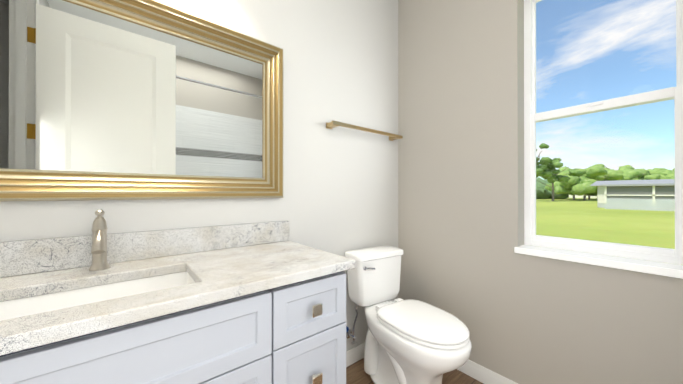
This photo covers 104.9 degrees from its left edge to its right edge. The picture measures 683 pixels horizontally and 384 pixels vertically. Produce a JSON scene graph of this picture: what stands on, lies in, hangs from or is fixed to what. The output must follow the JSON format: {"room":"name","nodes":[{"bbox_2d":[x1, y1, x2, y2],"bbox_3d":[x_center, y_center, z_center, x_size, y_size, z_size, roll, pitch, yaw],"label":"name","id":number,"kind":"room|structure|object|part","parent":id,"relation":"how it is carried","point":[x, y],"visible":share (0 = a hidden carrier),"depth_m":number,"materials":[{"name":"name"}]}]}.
{"room":"bathroom","nodes":[
{"label":"bathroom","id":0,"kind":"room"},
{"bbox_2d":[0,0,397,351],"bbox_3d":[-0.397,-0.260,1.424,2.470,2.760,0.120,0,0,-39],"label":"wall","id":1,"kind":"structure","parent":0,"point":[340,183],"depth_m":1.56,"materials":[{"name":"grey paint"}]},
{"bbox_2d":[0,0,282,200],"bbox_3d":[-0.720,-0.361,1.051,1.056,0.780,0.043,0,0,-39],"label":"mirror","id":2,"kind":"object","parent":1,"relation":"attached to","point":[124,99],"visible":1,"depth_m":1.00,"materials":[{"name":"gold glass"}]},
{"bbox_2d":[0,220,288,277],"bbox_3d":[-0.748,0.207,1.040,1.198,0.106,0.020,0,0,-39],"label":"backsplash","id":3,"kind":"structure","parent":1,"relation":"attached to","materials":[{"name":"stone"}]},
{"bbox_2d":[346,306,357,343],"bbox_3d":[0.076,0.828,1.651,0.075,0.265,0.123,0,0,-39],"label":"supply valve","id":4,"kind":"object","parent":1,"relation":"attached to","point":[350,333],"visible":0.92,"depth_m":1.67,"materials":[{"name":"silver metal"}]},
{"bbox_2d":[346,342,364,366],"bbox_3d":[0.069,1.075,1.717,0.971,0.090,0.013,0,0,-39],"label":"baseboard","id":5,"kind":"structure","parent":1,"relation":"attached to","point":[355,354],"depth_m":1.73,"materials":[{"name":"white wood"}]},
{"bbox_2d":[326,121,402,140],"bbox_3d":[0.174,-0.405,1.761,0.650,0.036,0.083,0,0,-39],"label":"towel rail","id":6,"kind":"object","parent":1,"relation":"attached to","point":[333,124],"visible":1,"depth_m":1.68,"materials":[{"name":"gold metal"}]},
{"bbox_2d":[346,358,483,383],"bbox_3d":[0.403,1.147,0.448,2.470,0.060,2.638,0,0,-39],"label":"floor","id":7,"kind":"structure","parent":0,"point":[356,373],"depth_m":1.58,"materials":[{"name":"brown wood"}]},
{"bbox_2d":[0,210,354,383],"bbox_3d":[-0.580,0.589,0.834,1.198,1.058,0.551,0,0,-39],"label":"bathroom vanity","id":8,"kind":"object","parent":7,"relation":"on","point":[258,303],"visible":1,"depth_m":0.79,"materials":[{"name":"grey"}]},
{"bbox_2d":[0,271,194,320],"bbox_3d":[-0.674,0.367,0.712,0.550,0.148,0.330,0,0,-39],"label":"sink","id":9,"kind":"object","parent":8,"relation":"in","point":[14,306],"depth_m":0.80,"materials":[{"name":"white ceramic"}]},
{"bbox_2d":[88,210,109,270],"bbox_3d":[-0.806,0.160,0.873,0.055,0.200,0.107,0,0,-39],"label":"faucet","id":10,"kind":"object","parent":8,"relation":"on","point":[99,229],"depth_m":0.88,"materials":[{"name":"silver metal"}]},
{"bbox_2d":[345,246,471,383],"bbox_3d":[0.357,0.746,1.452,0.374,0.748,0.712,0,0,-32],"label":"toilet","id":11,"kind":"object","parent":7,"relation":"on","point":[410,341],"visible":1,"depth_m":1.38,"materials":[{"name":"white ceramic"}]},
{"bbox_3d":[0.164,0.449,1.543,0.075,0.026,0.023,0,0,-32],"label":"lever","id":12,"kind":"part","parent":11,"relation":"part of","materials":[{"name":"silver metal"}]},
{"bbox_3d":[0.212,0.549,1.681,0.356,0.282,0.158,0,0,-32],"label":"tank","id":13,"kind":"part","parent":11,"relation":"part of","materials":[{"name":"white ceramic"}]},
{"bbox_3d":[0.213,0.390,1.680,0.374,0.036,0.174,0,0,-32],"label":"tank lid","id":14,"kind":"part","parent":11,"relation":"part of","materials":[{"name":"white ceramic"}]},
{"bbox_3d":[0.411,0.664,1.368,0.348,0.046,0.493,0,0,-32],"label":"seat","id":15,"kind":"part","parent":11,"relation":"part of","materials":[{"name":"white plastic"}]},
{"bbox_2d":[398,0,682,383],"bbox_3d":[1.317,-0.261,1.127,0.200,2.760,2.518,0,0,-39],"label":"wall","id":16,"kind":"structure","parent":0,"point":[527,319],"depth_m":1.51,"materials":[{"name":"grey paint"}]},
{"bbox_2d":[457,359,517,383],"bbox_3d":[0.981,1.074,1.362,0.013,0.090,1.694,0,0,-39],"label":"baseboard","id":17,"kind":"structure","parent":16,"relation":"attached to","point":[476,371],"depth_m":1.54,"materials":[{"name":"white wood"}]},
{"bbox_2d":[514,244,682,278],"bbox_3d":[1.168,0.311,1.221,0.127,0.032,0.600,0,0,-39],"label":"window sill","id":18,"kind":"structure","parent":16,"relation":"attached to","point":[653,267],"depth_m":1.16,"materials":[{"name":"white stone"}]},
{"bbox_2d":[524,0,682,264],"bbox_3d":[1.238,-0.413,1.281,0.076,1.416,0.576,0,0,-39],"label":"window","id":19,"kind":"structure","parent":16,"relation":"in","point":[532,118],"depth_m":1.27,"materials":[{"name":"white plastic"}]},
{"label":"outside","id":20,"kind":"structure","parent":0,"visible":0},
{"bbox_2d":[536,197,679,264],"bbox_3d":[138.956,1.849,114.307,480.000,0.200,520.000,0,0,-39],"label":"lawn","id":21,"kind":"structure","parent":20,"point":[610,217],"depth_m":12.48,"materials":[{"name":"green plant"}]},
{"bbox_2d":[536,177,568,198],"bbox_3d":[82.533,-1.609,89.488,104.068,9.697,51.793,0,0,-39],"label":"bush","id":22,"kind":"object","parent":21,"relation":"on","point":[542,192],"depth_m":60.05,"materials":[{"name":"green plant"}]},
{"bbox_2d":[536,143,582,200],"bbox_3d":[34.625,-3.420,44.705,10.107,10.033,8.811,0,0,-39],"label":"tree","id":23,"kind":"object","parent":21,"relation":"on","point":[549,176],"depth_m":44.41,"materials":[{"name":"green plant"}]},
{"bbox_2d":[569,195,596,197],"bbox_3d":[68.666,0.218,71.746,6.600,2.849,9.600,0,0,-39],"label":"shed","id":24,"kind":"object","parent":21,"relation":"on","point":[571,196],"depth_m":71.51,"materials":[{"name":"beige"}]},
{"bbox_2d":[544,164,674,200],"bbox_3d":[60.346,-2.595,55.784,39.872,8.454,23.110,0,0,-39],"label":"tree","id":25,"kind":"object","parent":21,"relation":"on","point":[604,171],"depth_m":52.05,"materials":[{"name":"green plant"}]},
{"bbox_2d":[590,179,674,210],"bbox_3d":[33.137,0.142,20.728,11.350,2.749,19.000,0,0,-39],"label":"house","id":26,"kind":"structure","parent":21,"relation":"on","point":[630,197],"depth_m":22.43,"materials":[{"name":"beige"}]}
]}

